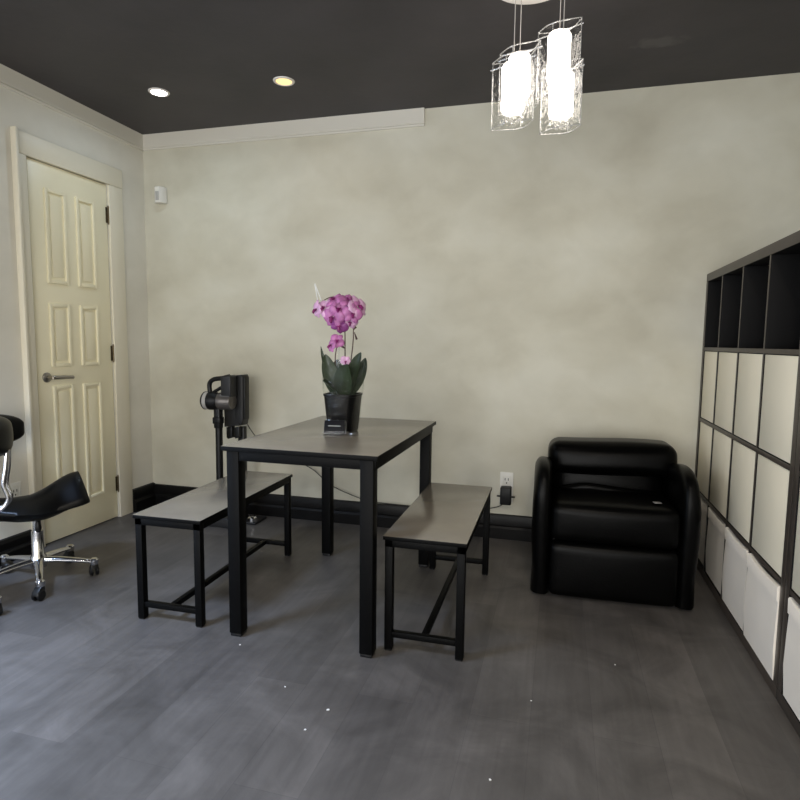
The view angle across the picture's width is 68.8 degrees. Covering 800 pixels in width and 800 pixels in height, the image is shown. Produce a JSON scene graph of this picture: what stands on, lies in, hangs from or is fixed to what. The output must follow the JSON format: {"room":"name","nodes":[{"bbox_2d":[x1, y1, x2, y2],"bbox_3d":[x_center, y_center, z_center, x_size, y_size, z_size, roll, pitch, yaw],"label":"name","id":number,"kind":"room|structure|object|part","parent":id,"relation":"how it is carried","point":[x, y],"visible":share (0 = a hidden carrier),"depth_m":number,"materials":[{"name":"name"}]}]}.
{"room":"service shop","nodes":[
{"label":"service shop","id":0,"kind":"room"},
{"bbox_2d":[0,86,152,539],"bbox_3d":[-2.478,-0.255,1.348,0.150,2.445,5.400,2,6,15],"label":"wall","id":1,"kind":"structure","parent":0,"point":[33,118],"depth_m":3.24,"materials":[{"name":"beige paint"}]},
{"bbox_2d":[10,481,21,496],"bbox_3d":[-1.976,0.513,2.997,0.010,0.180,0.076,2,6,15],"label":"wall outlet","id":2,"kind":"object","parent":1,"relation":"attached to","point":[16,487],"visible":0.39,"depth_m":3.00,"materials":[{"name":"white plastic"}]},
{"bbox_2d":[12,486,19,496],"bbox_3d":[-1.973,0.472,2.992,0.007,0.054,0.048,2,6,15],"label":"receptacle","id":3,"kind":"object","parent":2,"relation":"attached to","point":[16,489],"depth_m":3.00,"materials":[{"name":"white plastic"}]},
{"bbox_2d":[10,126,132,546],"bbox_3d":[-1.832,-0.311,3.358,0.036,2.172,0.752,2,6,15],"label":"trim","id":4,"kind":"structure","parent":1,"relation":"attached to","point":[23,144],"depth_m":3.16,"materials":[{"name":"beige paint"}]},
{"bbox_2d":[0,64,142,150],"bbox_3d":[-2.357,-1.430,1.306,0.018,0.096,5.200,2,6,15],"label":"trim","id":5,"kind":"structure","parent":1,"relation":"attached to","point":[10,79],"depth_m":3.20,"materials":[{"name":"beige paint"}]},
{"bbox_2d":[26,157,118,543],"bbox_3d":[-1.837,-0.253,3.356,0.096,2.046,0.550,2,6,15],"label":"door","id":6,"kind":"structure","parent":1,"relation":"in","point":[69,213],"depth_m":3.32,"materials":[{"name":"beige paint"}]},
{"bbox_3d":[-1.869,-0.126,3.201,0.066,0.054,0.156,2,6,15],"label":"handle","id":7,"kind":"part","parent":6,"relation":"part of","materials":[{"name":"silver metal"}]},
{"bbox_2d":[0,482,155,566],"bbox_3d":[-1.948,0.733,3.073,0.040,0.148,1.990,2,6,15],"label":"baseboard","id":8,"kind":"structure","parent":1,"relation":"attached to","point":[143,496],"depth_m":3.06,"materials":[{"name":"black wood"}]},
{"bbox_2d":[0,505,799,799],"bbox_3d":[-0.533,1.086,1.044,4.260,0.120,5.600,2,6,15],"label":"floor","id":9,"kind":"structure","parent":0,"point":[99,700],"depth_m":1.90,"materials":[{"name":"grey wood"}]},
{"bbox_2d":[0,416,13,614],"bbox_3d":[-1.795,0.481,2.247,0.541,0.818,0.504,-2,6,-23],"label":"stool","id":10,"kind":"object","parent":9,"relation":"on","point":[6,430],"visible":1,"depth_m":2.30,"materials":[{"name":"black leather"}]},
{"bbox_3d":[-1.597,0.145,2.303,0.112,0.156,0.290,-2,6,-23],"label":"backrest","id":11,"kind":"part","parent":10,"relation":"part of","materials":[{"name":"black leather"}]},
{"bbox_2d":[0,414,98,600],"bbox_3d":[-1.732,0.460,2.714,0.537,0.768,0.486,3,6,21],"label":"office chair","id":12,"kind":"object","parent":9,"relation":"on","point":[69,491],"visible":0.96,"depth_m":2.68,"materials":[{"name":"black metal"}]},
{"bbox_3d":[-1.931,0.147,2.748,0.112,0.155,0.290,3,6,18],"label":"backrest","id":13,"kind":"part","parent":12,"relation":"part of","materials":[{"name":"black leather"}]},
{"bbox_3d":[-1.813,0.752,2.774,0.234,0.057,0.042,3,6,21],"label":"leg","id":14,"kind":"part","parent":12,"relation":"part of","materials":[{"name":"silver metal"}]},
{"bbox_3d":[-1.773,0.768,2.619,0.042,0.057,0.234,5,7,39],"label":"leg","id":15,"kind":"part","parent":12,"relation":"part of","materials":[{"name":"silver metal"}]},
{"bbox_3d":[-1.661,0.569,2.679,0.028,0.073,0.037,-4,7,-39],"label":"lever","id":16,"kind":"part","parent":12,"relation":"part of","materials":[{"name":"black plastic"}]},
{"bbox_3d":[-1.612,0.771,2.610,0.042,0.057,0.234,-3,7,-33],"label":"leg","id":17,"kind":"part","parent":12,"relation":"part of","materials":[{"name":"silver metal"}]},
{"bbox_3d":[-1.675,0.439,2.699,0.380,0.177,0.300,-4,7,-39],"label":"seat","id":18,"kind":"part","parent":12,"relation":"part of","materials":[{"name":"black leather"}]},
{"bbox_3d":[-1.678,0.745,2.861,0.042,0.057,0.234,1,6,3],"label":"leg","id":19,"kind":"part","parent":12,"relation":"part of","materials":[{"name":"silver metal"}]},
{"bbox_3d":[-1.553,0.756,2.759,0.234,0.057,0.042,-1,6,-15],"label":"leg","id":20,"kind":"part","parent":12,"relation":"part of","materials":[{"name":"silver metal"}]},
{"bbox_2d":[132,471,292,627],"bbox_3d":[-0.816,0.638,2.712,0.304,0.435,0.843,2,6,14],"label":"bench","id":21,"kind":"object","parent":9,"relation":"on","point":[196,509],"visible":0.8,"depth_m":2.38,"materials":[{"name":"laminate"}]},
{"bbox_3d":[-1.042,0.688,2.359,0.029,0.390,0.029,2,6,14],"label":"leg","id":22,"kind":"part","parent":21,"relation":"part of","materials":[{"name":"black metal"}]},
{"bbox_3d":[-0.788,0.698,2.295,0.029,0.390,0.029,2,6,14],"label":"leg","id":23,"kind":"part","parent":21,"relation":"part of","materials":[{"name":"black"}]},
{"bbox_3d":[-0.814,0.429,2.691,0.304,0.015,0.843,2,6,14],"label":"seat","id":24,"kind":"part","parent":21,"relation":"part of","materials":[{"name":"laminate"}]},
{"bbox_3d":[-0.814,0.450,2.693,0.292,0.026,0.831,2,6,14],"label":"seat frame","id":25,"kind":"part","parent":21,"relation":"part of","materials":[{"name":"black"}]},
{"bbox_3d":[-0.590,0.623,3.068,0.029,0.390,0.029,2,6,14],"label":"leg","id":26,"kind":"part","parent":21,"relation":"part of","materials":[{"name":"black metal"}]},
{"bbox_2d":[200,374,236,527],"bbox_3d":[-1.094,0.305,3.536,0.220,0.929,0.112,2,6,15],"label":"stick vacuum","id":27,"kind":"object","parent":9,"relation":"on","point":[226,399],"visible":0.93,"depth_m":3.49,"materials":[{"name":"black plastic"}]},
{"bbox_3d":[-1.084,-0.097,3.494,0.157,0.120,0.028,2,6,15],"label":"handle","id":28,"kind":"part","parent":27,"relation":"part of","materials":[{"name":"black plastic"}]},
{"bbox_2d":[224,374,266,524],"bbox_3d":[-0.998,0.299,3.644,0.280,0.922,0.150,2,6,15],"label":"stand","id":29,"kind":"object","parent":9,"relation":"on","point":[238,416],"visible":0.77,"depth_m":3.56,"materials":[{"name":"black plastic"}]},
{"bbox_3d":[-0.965,-0.003,3.570,0.056,0.307,0.078,2,6,15],"label":"dock panel","id":30,"kind":"part","parent":29,"relation":"part of","materials":[{"name":"black plastic"}]},
{"bbox_3d":[-0.978,0.455,3.635,0.045,0.586,0.035,2,6,15],"label":"post","id":31,"kind":"part","parent":29,"relation":"part of","materials":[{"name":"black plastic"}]},
{"bbox_3d":[-0.936,-0.015,3.558,0.011,0.265,0.055,2,6,15],"label":"rail","id":32,"kind":"part","parent":29,"relation":"part of","materials":[{"name":"black plastic"}]},
{"bbox_3d":[-1.003,0.749,3.690,0.280,0.016,0.148,2,6,15],"label":"plate","id":33,"kind":"part","parent":29,"relation":"part of","materials":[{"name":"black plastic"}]},
{"bbox_2d":[220,416,435,657],"bbox_3d":[-0.247,0.505,2.576,0.612,0.739,0.956,2,6,16],"label":"dining table","id":34,"kind":"object","parent":9,"relation":"on","point":[376,441],"visible":0.95,"depth_m":2.20,"materials":[{"name":"laminate"}]},
{"bbox_3d":[-0.619,0.539,2.222,0.050,0.709,0.050,2,6,16],"label":"leg","id":35,"kind":"part","parent":34,"relation":"part of","materials":[{"name":"black metal"}]},
{"bbox_3d":[-0.380,0.458,3.071,0.050,0.709,0.050,2,6,16],"label":"leg","id":36,"kind":"part","parent":34,"relation":"part of","materials":[{"name":"black metal"}]},
{"bbox_2d":[324,420,345,433],"bbox_3d":[-0.273,0.114,2.456,0.097,0.062,0.049,1,6,8],"label":"card holder","id":37,"kind":"object","parent":34,"relation":"on","point":[338,427],"visible":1,"depth_m":2.45,"materials":[{"name":"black plastic"}]},
{"bbox_2d":[312,283,366,432],"bbox_3d":[-0.256,-0.181,2.526,0.238,0.634,0.193,2,6,15],"label":"potted orchid","id":38,"kind":"object","parent":34,"relation":"on","point":[342,401],"visible":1,"depth_m":2.48,"materials":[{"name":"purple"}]},
{"bbox_3d":[-0.353,-0.388,2.484,0.014,0.077,0.084,-3,6,-29],"label":"flower","id":39,"kind":"part","parent":38,"relation":"part of","materials":[{"name":"pink plant"}]},
{"bbox_3d":[-0.317,-0.386,2.467,0.083,0.075,0.035,3,6,23],"label":"flower","id":40,"kind":"part","parent":38,"relation":"part of","materials":[{"name":"pink plant"}]},
{"bbox_3d":[-0.290,-0.235,2.486,0.017,0.065,0.072,-2,6,-27],"label":"flower","id":41,"kind":"part","parent":38,"relation":"part of","materials":[{"name":"pink plant"}]},
{"bbox_3d":[-0.274,-0.420,2.460,0.089,0.061,0.068,2,6,15],"label":"flower","id":42,"kind":"part","parent":38,"relation":"part of","materials":[{"name":"pink plant"}]},
{"bbox_3d":[-0.281,-0.353,2.446,0.105,0.093,0.032,3,6,26],"label":"flower","id":43,"kind":"part","parent":38,"relation":"part of","materials":[{"name":"pink plant"}]},
{"bbox_3d":[-0.282,-0.227,2.512,0.103,0.430,0.023,1,6,7],"label":"flower stem","id":44,"kind":"part","parent":38,"relation":"part of","materials":[{"name":"green plant"}]},
{"bbox_3d":[-0.266,-0.250,2.474,0.062,0.059,0.022,1,6,-1],"label":"flower","id":45,"kind":"part","parent":38,"relation":"part of","materials":[{"name":"pink plant"}]},
{"bbox_3d":[-0.256,-0.313,2.457,0.077,0.069,0.040,2,6,15],"label":"flower","id":46,"kind":"part","parent":38,"relation":"part of","materials":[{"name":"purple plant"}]},
{"bbox_3d":[-0.256,-0.379,2.445,0.087,0.087,0.031,2,6,15],"label":"flower","id":47,"kind":"part","parent":38,"relation":"part of","materials":[{"name":"pink plant"}]},
{"bbox_3d":[-0.248,0.053,2.549,0.154,0.164,0.154,2,6,15],"label":"pot","id":48,"kind":"part","parent":38,"relation":"part of","materials":[{"name":"black plastic"}]},
{"bbox_3d":[-0.231,-0.164,2.477,0.046,0.045,0.011,0,6,-2],"label":"flower","id":49,"kind":"part","parent":38,"relation":"part of","materials":[{"name":"pink plant"}]},
{"bbox_3d":[-0.213,-0.414,2.442,0.093,0.064,0.073,-4,7,-38],"label":"flower","id":50,"kind":"part","parent":38,"relation":"part of","materials":[{"name":"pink plant"}]},
{"bbox_3d":[-0.222,-0.220,2.503,0.047,0.421,0.028,4,7,34],"label":"flower stem","id":51,"kind":"part","parent":38,"relation":"part of","materials":[{"name":"green plant"}]},
{"bbox_3d":[-0.210,-0.331,2.453,0.070,0.061,0.033,2,6,15],"label":"flower","id":52,"kind":"part","parent":38,"relation":"part of","materials":[{"name":"pink plant"}]},
{"bbox_3d":[-0.198,-0.360,2.435,0.081,0.081,0.045,2,6,15],"label":"flower","id":53,"kind":"part","parent":38,"relation":"part of","materials":[{"name":"pink plant"}]},
{"bbox_3d":[-0.179,-0.393,2.450,0.104,0.094,0.037,-4,8,-41],"label":"flower","id":54,"kind":"part","parent":38,"relation":"part of","materials":[{"name":"pink plant"}]},
{"bbox_3d":[-0.113,0.559,2.082,0.050,0.709,0.050,2,6,16],"label":"leg","id":55,"kind":"part","parent":34,"relation":"part of","materials":[{"name":"black metal"}]},
{"bbox_3d":[0.126,0.477,2.931,0.050,0.709,0.050,2,6,16],"label":"leg","id":56,"kind":"part","parent":34,"relation":"part of","materials":[{"name":"black metal"}]},
{"bbox_2d":[383,482,491,661],"bbox_3d":[0.191,0.672,2.490,0.304,0.435,0.843,2,6,15],"label":"bench","id":57,"kind":"object","parent":9,"relation":"on","point":[445,518],"visible":1,"depth_m":2.19,"materials":[{"name":"black wood"}]},
{"bbox_3d":[-0.039,0.722,2.139,0.029,0.390,0.029,2,6,15],"label":"leg","id":58,"kind":"part","parent":57,"relation":"part of","materials":[{"name":"black"}]},
{"bbox_3d":[0.166,0.647,2.911,0.029,0.390,0.029,2,6,15],"label":"leg","id":59,"kind":"part","parent":57,"relation":"part of","materials":[{"name":"black metal"}]},
{"bbox_3d":[0.193,0.463,2.469,0.304,0.015,0.843,2,6,15],"label":"seat","id":60,"kind":"part","parent":57,"relation":"part of","materials":[{"name":"laminate"}]},
{"bbox_3d":[0.193,0.483,2.471,0.292,0.026,0.831,2,6,15],"label":"seat frame","id":61,"kind":"part","parent":57,"relation":"part of","materials":[{"name":"black wood"}]},
{"bbox_3d":[0.215,0.731,2.073,0.029,0.390,0.029,2,6,15],"label":"leg","id":62,"kind":"part","parent":57,"relation":"part of","materials":[{"name":"black"}]},
{"bbox_3d":[0.420,0.657,2.845,0.029,0.390,0.029,2,6,15],"label":"leg","id":63,"kind":"part","parent":57,"relation":"part of","materials":[{"name":"black metal"}]},
{"bbox_2d":[530,437,701,609],"bbox_3d":[0.997,0.534,2.819,0.692,0.662,0.684,2,6,14],"label":"recliner","id":64,"kind":"object","parent":9,"relation":"on","point":[614,519],"visible":1,"depth_m":2.54,"materials":[{"name":"black leather"}]},
{"bbox_3d":[0.701,0.549,2.899,0.080,0.586,0.672,2,6,14],"label":"armrest","id":65,"kind":"part","parent":64,"relation":"part of","materials":[{"name":"black leather"}]},
{"bbox_3d":[1.038,0.400,2.972,0.532,0.380,0.288,2,6,14],"label":"backrest","id":66,"kind":"part","parent":64,"relation":"part of","materials":[{"name":"black leather"}]},
{"bbox_2d":[550,485,680,549],"bbox_3d":[0.978,0.526,2.740,0.534,0.199,0.524,2,6,14],"label":"seat cushion","id":67,"kind":"object","parent":64,"relation":"on","point":[582,517],"depth_m":2.52,"materials":[{"name":"black leather"}]},
{"bbox_3d":[1.295,0.570,2.756,0.080,0.586,0.672,2,6,14],"label":"armrest","id":68,"kind":"part","parent":64,"relation":"part of","materials":[{"name":"black leather"}]},
{"bbox_2d":[695,230,799,697],"bbox_3d":[1.582,0.166,2.389,0.390,1.494,1.320,2,6,15],"label":"shelving unit","id":69,"kind":"object","parent":9,"relation":"on","point":[749,398],"visible":0.8,"depth_m":2.25,"materials":[{"name":"black wood"}]},
{"bbox_2d":[698,498,706,564],"bbox_3d":[1.693,0.664,2.918,0.349,0.319,0.259,2,6,15],"label":"fabric bin","id":70,"kind":"object","parent":69,"relation":"on","point":[703,503],"visible":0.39,"depth_m":2.92,"materials":[{"name":"white fabric"}]},
{"bbox_3d":[1.533,0.298,2.927,0.014,0.349,0.258,2,6,15],"label":"door","id":71,"kind":"part","parent":69,"relation":"part of","materials":[{"name":"white wood"}]},
{"bbox_3d":[1.752,0.106,3.005,0.390,1.415,0.036,2,6,15],"label":"panel","id":72,"kind":"part","parent":69,"relation":"part of","materials":[{"name":"black metal"}]},
{"bbox_3d":[1.537,-0.069,2.891,0.014,0.340,0.258,2,6,15],"label":"door","id":73,"kind":"part","parent":69,"relation":"part of","materials":[{"name":"white wood"}]},
{"bbox_2d":[706,507,724,593],"bbox_3d":[1.607,0.692,2.631,0.349,0.319,0.302,2,6,15],"label":"fabric bin","id":74,"kind":"object","parent":69,"relation":"on","point":[714,543],"visible":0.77,"depth_m":2.67,"materials":[{"name":"white fabric"}]},
{"bbox_3d":[1.453,0.326,2.638,0.014,0.349,0.301,2,6,15],"label":"door","id":75,"kind":"part","parent":69,"relation":"part of","materials":[{"name":"white wood"}]},
{"bbox_3d":[1.457,-0.041,2.602,0.014,0.340,0.301,2,6,15],"label":"door","id":76,"kind":"part","parent":69,"relation":"part of","materials":[{"name":"white wood"}]},
{"bbox_2d":[722,527,748,630],"bbox_3d":[1.517,0.721,2.322,0.349,0.319,0.302,2,6,15],"label":"fabric bin","id":77,"kind":"object","parent":69,"relation":"on","point":[734,573],"visible":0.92,"depth_m":2.35,"materials":[{"name":"white fabric"}]},
{"bbox_3d":[1.574,0.889,2.461,0.390,0.040,1.320,2,6,15],"label":"panel","id":78,"kind":"part","parent":69,"relation":"part of","materials":[{"name":"black metal"}]},
{"bbox_3d":[1.367,0.356,2.328,0.014,0.349,0.301,2,6,15],"label":"door","id":79,"kind":"part","parent":69,"relation":"part of","materials":[{"name":"beige wood"}]},
{"bbox_3d":[1.371,-0.011,2.292,0.014,0.340,0.301,2,6,15],"label":"door","id":80,"kind":"part","parent":69,"relation":"part of","materials":[{"name":"white wood"}]},
{"bbox_3d":[1.590,-0.558,2.317,0.390,0.039,1.320,2,6,15],"label":"panel","id":81,"kind":"part","parent":69,"relation":"part of","materials":[{"name":"black metal"}]},
{"bbox_2d":[743,553,780,679],"bbox_3d":[1.425,0.752,2.006,0.349,0.319,0.317,2,6,15],"label":"fabric bin","id":82,"kind":"object","parent":69,"relation":"on","point":[762,590],"visible":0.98,"depth_m":2.03,"materials":[{"name":"white fabric"}]},
{"bbox_3d":[1.280,0.386,2.011,0.014,0.349,0.316,2,6,15],"label":"door","id":83,"kind":"part","parent":69,"relation":"part of","materials":[{"name":"beige wood"}]},
{"bbox_3d":[1.284,0.019,1.974,0.014,0.340,0.316,2,6,15],"label":"door","id":84,"kind":"part","parent":69,"relation":"part of","materials":[{"name":"white wood"}]},
{"bbox_3d":[1.412,0.225,1.772,0.390,1.415,0.036,2,6,15],"label":"panel","id":85,"kind":"part","parent":69,"relation":"part of","materials":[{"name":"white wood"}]},
{"bbox_2d":[776,408,799,737],"bbox_3d":[1.233,0.287,1.125,0.390,1.494,1.309,2,6,15],"label":"shelving unit","id":86,"kind":"object","parent":9,"relation":"on","point":[792,586],"visible":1,"depth_m":1.79,"materials":[{"name":"black wood"}]},
{"bbox_3d":[1.225,1.011,1.197,0.390,0.040,1.309,2,6,15],"label":"panel","id":87,"kind":"part","parent":86,"relation":"part of","materials":[{"name":"black metal"}]},
{"bbox_2d":[783,597,799,720],"bbox_3d":[1.329,0.787,1.637,0.349,0.319,0.290,2,6,15],"label":"fabric bin","id":88,"kind":"object","parent":86,"relation":"on","point":[791,663],"visible":0.95,"depth_m":1.76,"materials":[{"name":"white fabric"}]},
{"bbox_3d":[1.178,0.421,1.644,0.014,0.349,0.289,2,6,15],"label":"door","id":89,"kind":"part","parent":86,"relation":"part of","materials":[{"name":"beige wood"}]},
{"bbox_2d":[0,0,799,134],"bbox_3d":[-0.504,-1.466,0.790,4.260,0.120,5.600,2,6,15],"label":"ceiling","id":90,"kind":"structure","parent":0,"point":[218,61],"depth_m":2.64,"materials":[{"name":"grey paint"}]},
{"bbox_2d":[148,88,169,96],"bbox_3d":[-1.289,-1.646,3.122,0.110,0.010,0.110,2,6,15],"label":"recessed light","id":91,"kind":"object","parent":90,"relation":"in","point":[159,92],"visible":1,"depth_m":3.12,"materials":[{"name":"white plastic"}]},
{"bbox_2d":[273,76,294,85],"bbox_3d":[-0.591,-1.623,2.973,0.110,0.010,0.110,2,6,15],"label":"recessed light","id":92,"kind":"object","parent":90,"relation":"in","point":[280,80],"visible":1,"depth_m":2.97,"materials":[{"name":"glass"}]},
{"bbox_2d":[491,0,582,132],"bbox_3d":[0.486,-1.231,2.102,0.342,0.585,0.302,2,6,15],"label":"pendant lamp","id":93,"kind":"object","parent":90,"relation":"hanging from","point":[515,88],"visible":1,"depth_m":2.06,"materials":[{"name":"white glass"}]},
{"bbox_3d":[0.403,-1.111,2.085,0.082,0.161,0.082,2,6,15],"label":"bulb","id":94,"kind":"part","parent":93,"relation":"part of","materials":[{"name":"white glass"}]},
{"bbox_3d":[0.449,-1.216,2.198,0.082,0.149,0.082,2,6,15],"label":"bulb","id":95,"kind":"part","parent":93,"relation":"part of","materials":[{"name":"white glass"}]},
{"bbox_3d":[0.583,-1.256,2.146,0.082,0.169,0.082,2,6,15],"label":"bulb","id":96,"kind":"part","parent":93,"relation":"part of","materials":[{"name":"white glass"}]},
{"bbox_3d":[0.551,-1.043,1.998,0.082,0.139,0.082,2,6,15],"label":"bulb","id":97,"kind":"part","parent":93,"relation":"part of","materials":[{"name":"white glass"}]},
{"bbox_2d":[143,73,799,516],"bbox_3d":[0.190,-0.437,3.485,4.260,2.445,0.150,2,6,15],"label":"wall","id":98,"kind":"structure","parent":0,"point":[522,288],"depth_m":3.33,"materials":[{"name":"beige paint"}]},
{"bbox_2d":[154,186,166,203],"bbox_3d":[-1.552,-1.321,3.771,0.072,0.102,0.068,2,6,15],"label":"sensor","id":99,"kind":"object","parent":98,"relation":"attached to","point":[160,193],"visible":1,"depth_m":3.75,"materials":[{"name":"white plastic"}]},
{"bbox_2d":[143,107,424,150],"bbox_3d":[-0.771,-1.635,3.547,1.885,0.096,0.018,2,6,15],"label":"trim","id":100,"kind":"structure","parent":98,"relation":"attached to","point":[415,117],"depth_m":3.52,"materials":[{"name":"beige paint"}]},
{"bbox_2d":[154,484,531,541],"bbox_3d":[-0.076,0.709,3.574,3.385,0.140,0.032,2,6,15],"label":"baseboard","id":101,"kind":"structure","parent":98,"relation":"attached to","point":[502,526],"depth_m":3.64,"materials":[{"name":"black"}]},
{"bbox_2d":[247,424,514,508],"bbox_3d":[-0.129,0.400,3.521,1.624,0.469,0.144,2,6,11],"label":"adapter","id":102,"kind":"object","parent":98,"relation":"attached to","point":[505,495],"visible":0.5,"depth_m":3.33,"materials":[{"name":"black plastic"}]},
{"bbox_2d":[499,472,513,502],"bbox_3d":[0.616,0.506,3.375,0.076,0.180,0.010,2,6,15],"label":"wall outlet","id":103,"kind":"object","parent":98,"relation":"attached to","point":[506,478],"visible":0.62,"depth_m":3.37,"materials":[{"name":"white plastic"}]},
{"bbox_2d":[502,476,510,484],"bbox_3d":[0.616,0.464,3.369,0.048,0.054,0.007,2,6,15],"label":"receptacle","id":104,"kind":"object","parent":103,"relation":"attached to","point":[506,480],"depth_m":3.37,"materials":[{"name":"white plastic"}]}
]}

